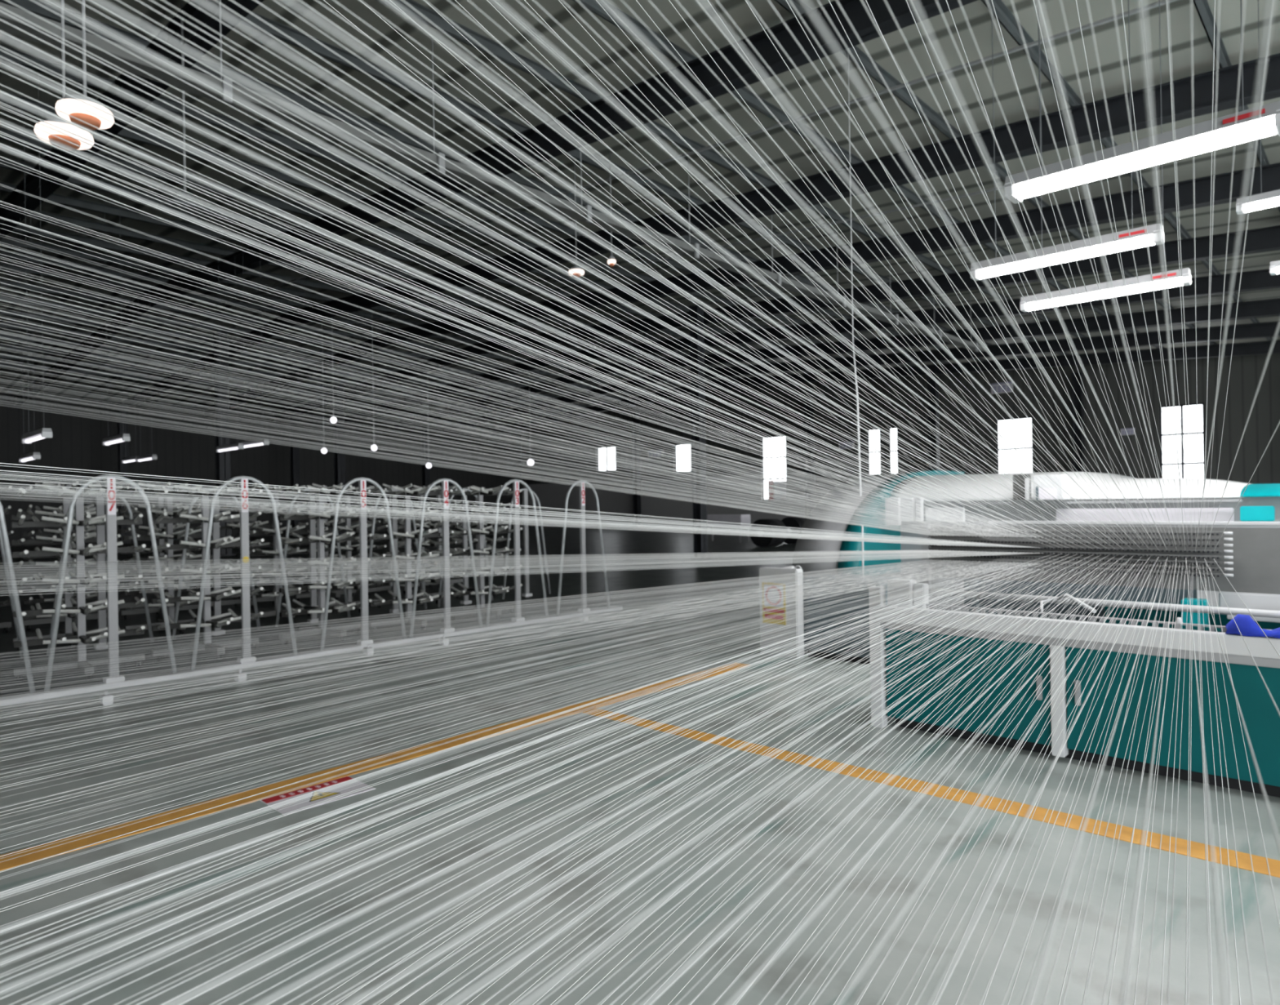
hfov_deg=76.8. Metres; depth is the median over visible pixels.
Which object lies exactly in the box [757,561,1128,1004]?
yarn
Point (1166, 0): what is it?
yarn
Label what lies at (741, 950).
yarn
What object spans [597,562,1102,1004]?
yarn
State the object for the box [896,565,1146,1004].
yarn
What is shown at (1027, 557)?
yarn
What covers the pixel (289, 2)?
yarn
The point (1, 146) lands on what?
yarn
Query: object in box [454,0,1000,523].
yarn
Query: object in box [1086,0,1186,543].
yarn
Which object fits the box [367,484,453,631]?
peg rack
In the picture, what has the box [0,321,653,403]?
beam
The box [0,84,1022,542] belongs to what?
yarn
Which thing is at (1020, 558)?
yarn
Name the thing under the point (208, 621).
peg rack
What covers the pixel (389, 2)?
yarn
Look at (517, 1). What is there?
yarn
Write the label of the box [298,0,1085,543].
yarn
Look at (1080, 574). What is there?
yarn
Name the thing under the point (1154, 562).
yarn
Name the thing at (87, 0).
yarn
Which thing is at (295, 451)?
trim
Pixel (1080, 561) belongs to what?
yarn
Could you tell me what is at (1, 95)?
yarn
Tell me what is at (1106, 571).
yarn
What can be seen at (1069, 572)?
yarn
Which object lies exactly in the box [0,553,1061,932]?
yarn
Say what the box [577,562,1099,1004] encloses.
yarn
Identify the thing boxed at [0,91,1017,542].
yarn
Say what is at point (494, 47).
beam
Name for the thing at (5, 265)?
beam
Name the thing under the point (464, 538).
stand
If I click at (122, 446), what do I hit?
column
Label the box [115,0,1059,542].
yarn
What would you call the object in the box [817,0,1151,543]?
yarn
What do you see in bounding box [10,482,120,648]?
peg rack
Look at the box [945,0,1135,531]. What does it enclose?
yarn
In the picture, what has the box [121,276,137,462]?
lamp
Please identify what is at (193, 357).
beam
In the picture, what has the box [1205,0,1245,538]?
yarn
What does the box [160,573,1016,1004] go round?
yarn
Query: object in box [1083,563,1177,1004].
yarn
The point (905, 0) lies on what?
yarn
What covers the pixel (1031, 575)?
yarn
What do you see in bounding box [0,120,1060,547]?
yarn
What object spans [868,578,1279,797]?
base
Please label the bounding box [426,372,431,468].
pendant bulb
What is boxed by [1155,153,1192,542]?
yarn
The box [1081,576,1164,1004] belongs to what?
yarn
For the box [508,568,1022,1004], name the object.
yarn
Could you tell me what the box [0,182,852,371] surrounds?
beam
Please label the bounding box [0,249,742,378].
beam
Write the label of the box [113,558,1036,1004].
yarn
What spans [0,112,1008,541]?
yarn
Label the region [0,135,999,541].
yarn
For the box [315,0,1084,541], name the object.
yarn
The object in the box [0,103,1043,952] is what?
thread
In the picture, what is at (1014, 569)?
yarn
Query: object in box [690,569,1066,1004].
yarn
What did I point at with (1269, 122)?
lamp
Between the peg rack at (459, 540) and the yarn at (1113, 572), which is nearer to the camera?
the yarn at (1113, 572)
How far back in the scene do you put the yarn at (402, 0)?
0.79 m
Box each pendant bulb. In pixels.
[320,323,327,453]
[330,316,337,423]
[370,309,377,450]
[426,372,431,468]
[527,374,533,466]
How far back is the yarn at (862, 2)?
0.78 m
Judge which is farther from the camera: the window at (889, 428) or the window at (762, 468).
the window at (762, 468)
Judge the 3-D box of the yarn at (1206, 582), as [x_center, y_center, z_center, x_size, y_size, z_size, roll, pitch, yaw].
[0.933,0.805,1.252,0.002,0.695,8.228,-1,0,34]
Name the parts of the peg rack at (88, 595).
cross arm, cross arm, cross arm, cross arm, cross arm, cross arm, post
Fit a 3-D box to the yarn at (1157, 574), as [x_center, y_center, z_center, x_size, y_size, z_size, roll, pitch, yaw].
[0.754,0.805,1.419,0.002,0.689,8.224,-1,0,35]
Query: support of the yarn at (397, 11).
attached to the board at (1249, 557)
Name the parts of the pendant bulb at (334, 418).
stem, globe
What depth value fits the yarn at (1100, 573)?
1.80 m
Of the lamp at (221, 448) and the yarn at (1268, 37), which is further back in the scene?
the lamp at (221, 448)
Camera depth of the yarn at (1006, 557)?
1.03 m
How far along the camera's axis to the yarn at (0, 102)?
1.05 m
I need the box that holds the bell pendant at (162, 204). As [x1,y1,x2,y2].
[157,3,212,220]
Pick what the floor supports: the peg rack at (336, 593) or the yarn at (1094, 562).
the peg rack at (336, 593)
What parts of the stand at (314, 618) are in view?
post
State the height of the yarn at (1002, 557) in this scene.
0.006 m
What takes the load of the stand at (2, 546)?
on the floor
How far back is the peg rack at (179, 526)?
11.33 m
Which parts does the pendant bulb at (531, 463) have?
stem, globe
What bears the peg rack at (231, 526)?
on the floor
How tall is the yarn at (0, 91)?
1.032 m
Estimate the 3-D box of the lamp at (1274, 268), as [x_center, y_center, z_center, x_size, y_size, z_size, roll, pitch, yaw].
[6.832,-3.680,7.766,1.250,2.721,0.116,-1,0,43]
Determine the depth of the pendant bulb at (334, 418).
25.38 m
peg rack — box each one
[0,485,13,632]
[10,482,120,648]
[10,484,146,681]
[22,481,107,630]
[118,482,202,619]
[122,483,213,635]
[149,484,264,661]
[208,484,282,610]
[237,484,317,620]
[277,484,372,644]
[293,483,359,601]
[315,484,387,613]
[366,483,422,595]
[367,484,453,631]
[396,484,457,604]
[413,484,470,589]
[448,485,522,619]
[450,484,511,598]
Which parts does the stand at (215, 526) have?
post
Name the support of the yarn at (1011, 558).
attached to the board at (1249, 557)
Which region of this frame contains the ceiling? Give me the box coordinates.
[0,0,1279,427]
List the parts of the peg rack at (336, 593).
cross arm, cross arm, cross arm, post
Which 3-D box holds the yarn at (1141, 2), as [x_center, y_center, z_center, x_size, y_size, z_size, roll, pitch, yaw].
[0.869,-0.037,1.299,0.001,0.723,8.236,-1,0,34]
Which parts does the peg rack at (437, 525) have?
cross arm, cross arm, cross arm, cross arm, post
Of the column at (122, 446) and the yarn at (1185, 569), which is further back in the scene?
the column at (122, 446)
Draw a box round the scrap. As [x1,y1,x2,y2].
[1175,617,1182,623]
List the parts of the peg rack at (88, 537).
cross arm, cross arm, cross arm, cross arm, cross arm, post, cross arm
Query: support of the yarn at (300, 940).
attached to the board at (1249, 557)
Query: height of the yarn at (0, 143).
1.036 m
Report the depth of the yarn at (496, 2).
0.33 m
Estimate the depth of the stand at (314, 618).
10.24 m
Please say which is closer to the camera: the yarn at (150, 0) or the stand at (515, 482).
the yarn at (150, 0)
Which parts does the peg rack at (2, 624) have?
cross arm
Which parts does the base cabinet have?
door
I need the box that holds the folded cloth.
[1225,613,1279,638]
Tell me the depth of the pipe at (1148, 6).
10.24 m
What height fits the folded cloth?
0.099 m
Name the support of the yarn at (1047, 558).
attached to the board at (1249, 557)
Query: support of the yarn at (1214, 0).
attached to the board at (1249, 557)
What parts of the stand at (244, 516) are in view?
number plate, post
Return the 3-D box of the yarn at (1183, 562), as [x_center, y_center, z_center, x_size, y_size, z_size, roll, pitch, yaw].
[0.851,0.392,1.323,0.001,0.002,8.228,-1,0,34]
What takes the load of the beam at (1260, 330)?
attached to the wall at (76, 442)
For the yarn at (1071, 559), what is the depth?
1.05 m
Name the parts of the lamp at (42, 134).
stem, orange dish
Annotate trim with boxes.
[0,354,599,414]
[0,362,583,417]
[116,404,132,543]
[289,416,302,536]
[333,383,345,535]
[421,425,431,530]
[804,386,815,518]
[927,372,940,471]
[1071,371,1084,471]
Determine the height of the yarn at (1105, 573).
0.697 m
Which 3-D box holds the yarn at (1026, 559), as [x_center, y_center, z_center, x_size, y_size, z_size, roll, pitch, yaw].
[0.287,0.402,1.850,0.001,0.003,8.250,-1,0,33]
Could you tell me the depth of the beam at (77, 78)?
12.51 m
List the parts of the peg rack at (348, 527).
cross arm, post, cross arm, cross arm, cross arm, cross arm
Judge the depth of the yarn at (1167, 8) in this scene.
0.75 m
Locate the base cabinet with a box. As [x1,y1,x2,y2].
[803,573,900,664]
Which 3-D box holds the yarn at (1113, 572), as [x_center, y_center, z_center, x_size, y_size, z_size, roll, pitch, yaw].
[0.573,0.809,1.589,0.002,0.691,8.220,-1,0,35]
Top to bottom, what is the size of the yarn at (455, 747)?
0.310 m
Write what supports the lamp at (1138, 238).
hanging from the ceiling
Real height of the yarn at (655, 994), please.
0.305 m
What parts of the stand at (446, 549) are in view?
post, number plate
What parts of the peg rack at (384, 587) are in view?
cross arm, cross arm, post, cross arm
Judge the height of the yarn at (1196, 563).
0.003 m
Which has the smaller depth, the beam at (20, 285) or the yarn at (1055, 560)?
the yarn at (1055, 560)
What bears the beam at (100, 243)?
attached to the wall at (1246, 371)
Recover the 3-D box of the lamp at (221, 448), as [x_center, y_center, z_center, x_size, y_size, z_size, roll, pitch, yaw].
[-8.710,-3.469,17.055,1.250,4.747,0.116,-1,0,43]
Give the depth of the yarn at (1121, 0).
1.50 m
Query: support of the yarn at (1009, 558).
attached to the board at (1249, 557)
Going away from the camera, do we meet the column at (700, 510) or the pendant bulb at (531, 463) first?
the column at (700, 510)
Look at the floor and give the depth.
3.65 m
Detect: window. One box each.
[596,445,615,471]
[674,443,691,472]
[761,435,786,500]
[866,428,880,475]
[888,426,898,474]
[995,416,1033,473]
[1159,402,1205,478]
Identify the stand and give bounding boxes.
[0,501,35,694]
[0,526,23,658]
[44,474,177,692]
[46,487,154,654]
[171,487,260,639]
[191,475,297,670]
[275,488,350,626]
[320,476,406,650]
[367,488,426,613]
[409,478,482,637]
[437,488,493,607]
[485,479,548,626]
[502,488,551,599]
[556,480,609,615]
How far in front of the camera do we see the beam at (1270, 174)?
15.92 m
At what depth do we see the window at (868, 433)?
39.00 m
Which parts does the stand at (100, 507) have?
post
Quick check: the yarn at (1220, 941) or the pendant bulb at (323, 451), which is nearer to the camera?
the yarn at (1220, 941)
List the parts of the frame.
leg, plate, slide rail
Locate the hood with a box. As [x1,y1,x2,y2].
[889,471,1252,502]
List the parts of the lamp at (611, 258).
stem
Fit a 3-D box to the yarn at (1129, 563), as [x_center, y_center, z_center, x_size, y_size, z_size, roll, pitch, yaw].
[0.674,0.398,1.488,0.001,0.007,8.235,-1,0,34]
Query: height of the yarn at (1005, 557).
0.005 m
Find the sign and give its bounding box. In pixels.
[759,566,804,658]
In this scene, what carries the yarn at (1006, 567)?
attached to the board at (1249, 557)
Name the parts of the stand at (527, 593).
post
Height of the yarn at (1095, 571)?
0.695 m
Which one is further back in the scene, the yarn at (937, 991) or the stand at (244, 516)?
the stand at (244, 516)
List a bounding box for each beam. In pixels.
[0,0,264,240]
[0,0,1027,358]
[0,44,988,361]
[0,90,950,364]
[0,127,915,366]
[0,156,882,368]
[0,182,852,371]
[0,202,821,373]
[0,236,768,377]
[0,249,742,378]
[0,262,715,380]
[0,280,715,390]
[0,295,690,394]
[0,309,673,399]
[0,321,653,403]
[0,333,635,407]
[0,343,617,411]
[12,224,794,374]
[13,0,977,406]
[116,53,1279,409]
[182,0,1071,355]
[201,162,1279,417]
[272,225,1279,422]
[344,268,1279,424]
[375,0,1116,351]
[391,297,1279,429]
[443,321,1279,432]
[489,340,1279,435]
[572,0,1165,348]
[774,0,1217,345]
[981,0,1273,341]
[1192,0,1279,212]
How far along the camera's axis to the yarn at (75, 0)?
0.84 m
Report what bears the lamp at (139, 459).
hanging from the ceiling
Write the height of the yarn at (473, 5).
1.037 m
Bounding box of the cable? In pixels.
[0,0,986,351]
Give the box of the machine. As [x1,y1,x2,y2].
[792,470,1279,611]
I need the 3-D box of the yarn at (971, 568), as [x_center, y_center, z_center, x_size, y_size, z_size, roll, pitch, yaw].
[-0.072,0.822,2.191,0.002,0.694,8.207,-1,0,35]
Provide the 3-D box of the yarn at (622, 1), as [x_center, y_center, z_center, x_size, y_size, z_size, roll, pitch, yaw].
[0.635,-0.223,1.514,0.001,1.033,8.228,-1,0,34]
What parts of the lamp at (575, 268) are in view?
stem, orange dish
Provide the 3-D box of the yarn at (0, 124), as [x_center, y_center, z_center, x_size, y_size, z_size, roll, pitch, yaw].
[0.140,-0.218,1.978,0.001,1.040,8.240,-1,0,34]
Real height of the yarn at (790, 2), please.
1.036 m
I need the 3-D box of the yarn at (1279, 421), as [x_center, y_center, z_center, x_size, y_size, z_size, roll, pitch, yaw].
[0.937,-0.041,1.235,0.001,0.727,8.223,-1,0,35]
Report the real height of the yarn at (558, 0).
1.717 m
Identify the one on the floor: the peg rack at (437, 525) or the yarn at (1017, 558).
the peg rack at (437, 525)
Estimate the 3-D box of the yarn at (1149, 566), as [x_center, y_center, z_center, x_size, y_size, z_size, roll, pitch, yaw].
[0.746,0.395,1.420,0.001,0.003,8.232,-1,0,34]
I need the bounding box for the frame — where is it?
[928,577,1279,631]
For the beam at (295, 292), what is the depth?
22.03 m
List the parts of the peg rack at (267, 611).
cross arm, cross arm, cross arm, cross arm, cross arm, cross arm, post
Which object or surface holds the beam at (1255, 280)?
attached to the wall at (76, 442)
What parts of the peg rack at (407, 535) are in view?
cross arm, cross arm, cross arm, cross arm, cross arm, cross arm, post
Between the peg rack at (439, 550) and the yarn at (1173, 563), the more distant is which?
the peg rack at (439, 550)
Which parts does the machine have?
door panel, recess post, panel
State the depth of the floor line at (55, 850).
4.33 m
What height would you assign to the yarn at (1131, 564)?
0.004 m
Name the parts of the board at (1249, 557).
post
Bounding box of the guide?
[784,564,801,568]
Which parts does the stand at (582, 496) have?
post, number plate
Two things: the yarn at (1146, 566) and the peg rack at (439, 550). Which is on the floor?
the peg rack at (439, 550)
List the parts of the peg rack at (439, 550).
cross arm, post, cross arm, cross arm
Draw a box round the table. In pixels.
[706,514,750,542]
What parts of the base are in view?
leg, panel, handle, leg, handle, rail, trim, panel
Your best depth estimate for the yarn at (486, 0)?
1.94 m
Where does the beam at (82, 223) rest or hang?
attached to the wall at (1246, 371)
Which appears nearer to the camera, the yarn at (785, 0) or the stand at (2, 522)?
the yarn at (785, 0)
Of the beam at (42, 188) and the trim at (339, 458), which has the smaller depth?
the beam at (42, 188)
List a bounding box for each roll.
[750,518,786,546]
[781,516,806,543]
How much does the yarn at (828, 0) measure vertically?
1.722 m
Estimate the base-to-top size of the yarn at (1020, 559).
0.006 m
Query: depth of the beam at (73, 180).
17.62 m
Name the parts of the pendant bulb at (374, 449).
stem, globe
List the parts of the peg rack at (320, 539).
cross arm, cross arm, cross arm, cross arm, cross arm, cross arm, post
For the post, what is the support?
on the base cabinet
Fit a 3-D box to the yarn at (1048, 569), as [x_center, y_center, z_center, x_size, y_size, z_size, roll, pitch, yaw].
[0.289,0.816,1.855,0.002,0.696,8.214,-1,0,35]
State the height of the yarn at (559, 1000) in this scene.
0.007 m
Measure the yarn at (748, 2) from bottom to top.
1.042 m
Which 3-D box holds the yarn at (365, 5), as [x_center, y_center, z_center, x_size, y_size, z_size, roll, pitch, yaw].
[0.051,-0.628,2.054,0.001,1.727,8.249,-1,0,34]
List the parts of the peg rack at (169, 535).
cross arm, cross arm, cross arm, cross arm, cross arm, cross arm, post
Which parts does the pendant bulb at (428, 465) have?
stem, globe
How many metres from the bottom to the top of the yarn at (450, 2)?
1.038 m
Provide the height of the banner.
1.026 m
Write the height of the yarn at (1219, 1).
1.038 m
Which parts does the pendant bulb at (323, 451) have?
stem, globe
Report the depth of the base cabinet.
7.49 m
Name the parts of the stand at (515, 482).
post, number plate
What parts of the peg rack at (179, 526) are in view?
cross arm, cross arm, cross arm, cross arm, cross arm, cross arm, post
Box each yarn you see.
[0,6,1045,542]
[0,10,1043,542]
[0,18,1040,542]
[0,30,1038,542]
[0,33,1084,548]
[0,45,1023,537]
[0,48,1031,542]
[0,55,1029,542]
[0,61,1074,547]
[0,70,1024,542]
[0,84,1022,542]
[0,90,1019,542]
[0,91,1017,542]
[0,93,1066,547]
[0,102,1013,541]
[0,105,1010,541]
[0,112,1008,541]
[0,120,1008,542]
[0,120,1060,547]
[0,124,1005,542]
[0,131,1003,542]
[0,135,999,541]
[0,142,996,541]
[0,145,1050,546]
[0,155,991,541]
[0,553,1053,896]
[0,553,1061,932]
[0,553,1070,964]
[0,554,1075,992]
[0,556,1003,944]
[0,556,1005,949]
[0,557,1006,954]
[0,557,1008,965]
[0,558,1009,974]
[0,558,1012,977]
[0,558,1014,982]
[0,558,1017,993]
[0,558,1020,999]
[4,0,1046,542]
[8,559,1021,1004]
[18,72,1026,542]
[22,557,1027,1004]
[30,0,1050,542]
[35,554,1084,1004]
[42,0,1093,549]
[43,559,1026,1004]
[59,560,1027,1004]
[75,0,1049,539]
[83,558,1034,1004]
[87,0,1055,541]
[92,0,1100,549]
[94,183,994,541]
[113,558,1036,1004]
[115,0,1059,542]
[125,562,1031,1004]
[136,0,1062,542]
[136,558,1042,1004]
[150,0,1066,542]
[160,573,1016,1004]
[161,0,1068,542]
[166,556,1088,1004]
[178,558,1048,1004]
[184,0,1064,538]
[195,0,1108,549]
[195,80,1053,542]
[209,558,1050,1004]
[213,0,1071,541]
[217,559,1052,1004]
[230,0,1075,542]
[239,558,1056,1004]
[253,0,1076,541]
[256,557,1095,1004]
[266,560,1056,1004]
[272,0,1075,538]
[283,0,1115,549]
[283,561,1056,1004]
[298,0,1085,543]
[300,560,1060,1004]
[311,568,972,1004]
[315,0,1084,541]
[322,559,1066,1004]
[323,0,971,528]
[329,560,1067,1004]
[332,0,1086,540]
[335,567,979,1004]
[346,555,1106,1004]
[357,559,1071,1004]
[359,0,1093,543]
[364,4,976,524]
[373,560,1073,1004]
[377,571,984,1004]
[382,0,1124,550]
[389,0,983,524]
[389,570,979,979]
[394,559,1077,1004]
[396,10,1095,542]
[397,568,992,1004]
[401,0,1099,543]
[418,571,995,1004]
[421,560,1079,1004]
[423,0,1102,543]
[426,3,997,528]
[436,560,1080,1004]
[440,567,1006,1004]
[446,555,1115,1004]
[447,0,1102,542]
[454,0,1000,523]
[457,560,1084,1004]
[466,0,1107,543]
[466,568,1009,1004]
[480,561,1085,1004]
[482,568,1014,1004]
[486,0,1017,530]
[490,0,1131,548]
[495,562,1087,1004]
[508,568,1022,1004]
[511,560,1093,1004]
[515,0,1113,543]
[520,555,1124,1004]
[524,0,1026,531]
[532,0,1111,539]
[532,570,1024,1004]
[536,561,1094,1004]
[550,568,1031,1004]
[553,560,1099,1004]
[558,0,1031,526]
[560,0,1097,523]
[574,574,1031,1004]
[576,0,1065,487]
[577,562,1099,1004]
[595,0,1043,528]
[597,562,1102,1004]
[599,0,1142,550]
[600,568,1044,1004]
[604,97,1108,542]
[609,560,1108,1004]
[620,0,1128,544]
[620,568,1048,1004]
[630,31,1117,536]
[631,561,1109,1004]
[635,0,1056,532]
[641,555,1133,1004]
[648,0,1129,542]
[649,563,1111,1004]
[655,572,1052,991]
[667,568,1061,1004]
[668,0,1064,531]
[675,0,1133,542]
[675,570,1106,1004]
[688,575,1105,1004]
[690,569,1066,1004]
[694,0,1136,543]
[697,0,1150,550]
[706,0,1074,531]
[711,560,1122,1004]
[713,572,1070,1004]
[715,0,1139,543]
[727,559,1139,1004]
[732,562,1124,1004]
[734,572,1075,1004]
[744,0,1084,533]
[746,0,1142,542]
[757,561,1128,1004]
[760,573,1080,1004]
[767,0,1145,543]
[774,563,1129,1004]
[785,0,1094,532]
[786,570,1089,1004]
[788,0,1146,541]
[794,564,1132,1004]
[800,0,1159,551]
[808,570,1095,1004]
[811,564,1134,1004]
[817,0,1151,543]
[828,0,1106,533]
[832,573,1100,1004]
[835,0,1152,540]
[835,556,1150,1004]
[853,563,1142,1004]
[857,573,1106,1004]
[860,0,1156,542]
[865,0,1115,532]
[876,563,1145,1004]
[881,572,1113,1004]
[884,0,1151,526]
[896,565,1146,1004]
[905,0,1125,532]
[906,573,1119,1004]
[909,0,1164,543]
[910,0,1167,550]
[915,565,1150,1004]
[928,555,1159,1004]
[930,562,1139,868]
[933,573,1125,1004]
[935,0,1167,544]
[935,562,1155,1004]
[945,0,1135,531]
[955,572,1132,1004]
[958,0,1170,545]
[960,564,1157,1004]
[979,562,1161,1004]
[982,576,1137,1004]
[986,0,1173,542]
[991,0,1146,529]
[1001,562,1164,1004]
[1007,573,1145,1004]
[1010,0,1176,543]
[1020,564,1167,1004]
[1026,558,1167,1004]
[1031,574,1151,1004]
[1032,0,1158,533]
[1035,0,1177,550]
[1040,1,1180,545]
[1042,564,1170,1004]
[1057,573,1158,1004]
[1059,0,1182,543]
[1062,563,1173,1004]
[1075,0,1168,531]
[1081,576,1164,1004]
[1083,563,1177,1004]
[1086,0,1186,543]
[1102,562,1180,1004]
[1107,573,1171,1004]
[1111,0,1189,543]
[1120,0,1180,529]
[1121,560,1176,1004]
[1130,562,1183,959]
[1133,573,1177,1004]
[1138,0,1185,548]
[1145,568,1186,1004]
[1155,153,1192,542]
[1160,582,1184,1004]
[1165,0,1191,524]
[1166,0,1195,537]
[1166,563,1190,1004]
[1185,600,1191,1004]
[1186,563,1228,1004]
[1186,606,1192,1004]
[1190,0,1199,537]
[1195,0,1273,551]
[1195,558,1279,849]
[1195,563,1211,1004]
[1198,589,1213,1004]
[1199,563,1231,1004]
[1202,0,1220,535]
[1202,563,1253,1004]
[1204,0,1215,528]
[1204,320,1279,551]
[1204,558,1279,715]
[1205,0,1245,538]
[1205,563,1274,1004]
[1205,582,1240,1004]
[1208,0,1274,543]
[1208,563,1279,928]
[1213,421,1279,551]
[1213,559,1279,656]
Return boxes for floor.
[0,525,1279,1004]
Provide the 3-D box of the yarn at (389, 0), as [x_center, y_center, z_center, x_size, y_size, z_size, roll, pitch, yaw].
[0.088,-0.627,2.019,0.001,1.725,8.248,-1,0,34]
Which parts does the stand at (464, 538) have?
post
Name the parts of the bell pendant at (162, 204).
stem, lamp shade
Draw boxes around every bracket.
[99,690,113,705]
[234,669,246,681]
[363,644,373,654]
[438,635,448,644]
[579,613,588,622]
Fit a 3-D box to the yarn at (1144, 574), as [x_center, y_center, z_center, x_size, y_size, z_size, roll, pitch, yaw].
[0.703,0.808,1.468,0.002,0.692,8.222,-1,0,35]
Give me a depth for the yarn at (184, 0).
0.84 m
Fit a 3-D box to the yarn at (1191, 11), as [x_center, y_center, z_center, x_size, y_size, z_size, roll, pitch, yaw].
[0.884,-0.231,1.282,0.001,1.041,8.223,-1,0,35]
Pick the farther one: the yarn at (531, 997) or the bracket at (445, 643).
the bracket at (445, 643)
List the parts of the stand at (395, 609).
post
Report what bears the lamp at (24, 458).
hanging from the ceiling
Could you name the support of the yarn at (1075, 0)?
attached to the board at (1249, 557)
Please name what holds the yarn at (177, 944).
attached to the board at (1249, 557)
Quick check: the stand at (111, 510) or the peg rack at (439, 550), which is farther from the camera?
the peg rack at (439, 550)
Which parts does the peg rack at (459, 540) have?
cross arm, cross arm, post, cross arm, cross arm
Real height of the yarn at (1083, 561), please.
0.009 m
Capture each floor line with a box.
[0,662,748,871]
[580,707,1279,877]
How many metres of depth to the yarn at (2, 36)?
0.37 m
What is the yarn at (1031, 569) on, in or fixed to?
attached to the board at (1249, 557)
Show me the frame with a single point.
(1264, 608)
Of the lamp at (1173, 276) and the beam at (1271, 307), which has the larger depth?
the beam at (1271, 307)
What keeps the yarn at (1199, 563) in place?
attached to the board at (1249, 557)
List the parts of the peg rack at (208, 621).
cross arm, cross arm, cross arm, cross arm, cross arm, cross arm, post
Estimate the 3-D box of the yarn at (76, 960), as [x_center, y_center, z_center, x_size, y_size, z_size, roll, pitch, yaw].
[0.582,0.209,1.571,0.001,0.307,8.297,-1,0,32]
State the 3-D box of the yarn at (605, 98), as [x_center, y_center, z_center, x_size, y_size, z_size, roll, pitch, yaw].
[0.571,-0.226,1.574,0.001,1.041,8.230,-1,0,34]
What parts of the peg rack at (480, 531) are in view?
cross arm, cross arm, post, cross arm, cross arm, cross arm, cross arm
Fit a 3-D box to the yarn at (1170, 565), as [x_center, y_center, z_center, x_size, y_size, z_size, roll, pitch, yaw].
[0.810,0.395,1.361,0.001,0.006,8.230,-1,0,34]
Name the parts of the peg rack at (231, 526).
cross arm, cross arm, cross arm, cross arm, cross arm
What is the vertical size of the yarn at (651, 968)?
0.002 m
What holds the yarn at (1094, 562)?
attached to the board at (1249, 557)
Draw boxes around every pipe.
[216,0,1177,305]
[347,186,1004,325]
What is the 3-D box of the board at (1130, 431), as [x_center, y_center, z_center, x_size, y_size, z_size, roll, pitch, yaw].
[18.995,-2.760,31.436,0.485,0.263,0.046,-1,0,43]
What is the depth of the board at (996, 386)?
34.62 m
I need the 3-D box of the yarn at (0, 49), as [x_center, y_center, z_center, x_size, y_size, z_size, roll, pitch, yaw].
[0.258,-0.218,1.867,0.001,1.037,8.237,-1,0,34]
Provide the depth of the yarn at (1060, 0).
0.76 m
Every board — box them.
[647,449,663,457]
[838,441,854,449]
[920,524,1279,598]
[991,381,1013,394]
[1120,427,1134,435]
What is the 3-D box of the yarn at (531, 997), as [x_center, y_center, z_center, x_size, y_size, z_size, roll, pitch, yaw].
[0.720,0.204,1.442,0.001,0.313,8.269,-1,0,33]
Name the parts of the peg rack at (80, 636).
cross arm, cross arm, cross arm, cross arm, cross arm, cross arm, post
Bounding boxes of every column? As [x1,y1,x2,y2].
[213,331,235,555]
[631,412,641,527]
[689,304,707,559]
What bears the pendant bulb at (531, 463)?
hanging from the ceiling
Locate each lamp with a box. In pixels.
[18,208,40,462]
[21,71,52,444]
[34,0,93,151]
[54,0,114,130]
[102,178,130,445]
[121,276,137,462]
[136,256,156,462]
[215,240,244,452]
[240,247,269,448]
[568,159,584,277]
[607,151,616,266]
[970,0,1164,280]
[1004,0,1279,204]
[1019,0,1191,311]
[1235,0,1279,214]
[1269,260,1279,275]
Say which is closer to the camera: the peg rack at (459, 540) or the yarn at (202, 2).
the yarn at (202, 2)
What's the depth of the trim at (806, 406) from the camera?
40.67 m
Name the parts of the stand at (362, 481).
post, number plate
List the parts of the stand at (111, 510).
number plate, post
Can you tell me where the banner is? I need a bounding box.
[768,480,786,500]
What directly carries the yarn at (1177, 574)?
attached to the board at (1249, 557)
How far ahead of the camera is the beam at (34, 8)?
11.32 m
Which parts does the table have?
leg, leg, leg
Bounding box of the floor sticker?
[259,775,375,814]
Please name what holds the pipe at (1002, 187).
hanging from the ceiling
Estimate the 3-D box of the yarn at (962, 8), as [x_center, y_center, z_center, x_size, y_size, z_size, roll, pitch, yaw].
[0.786,-0.226,1.373,0.001,1.034,8.225,-1,0,35]
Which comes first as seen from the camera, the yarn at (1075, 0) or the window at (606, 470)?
the yarn at (1075, 0)
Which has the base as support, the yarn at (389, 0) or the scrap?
the scrap
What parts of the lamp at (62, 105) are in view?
stem, orange dish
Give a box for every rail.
[0,605,622,706]
[987,520,1279,524]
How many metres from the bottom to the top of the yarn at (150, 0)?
1.037 m
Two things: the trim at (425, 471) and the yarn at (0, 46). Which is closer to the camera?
the yarn at (0, 46)
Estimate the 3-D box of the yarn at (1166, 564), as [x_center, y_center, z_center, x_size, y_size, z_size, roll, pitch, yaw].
[0.799,0.396,1.371,0.001,0.008,8.230,-1,0,34]
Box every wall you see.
[0,392,523,546]
[521,353,1279,528]
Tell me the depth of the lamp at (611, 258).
12.48 m

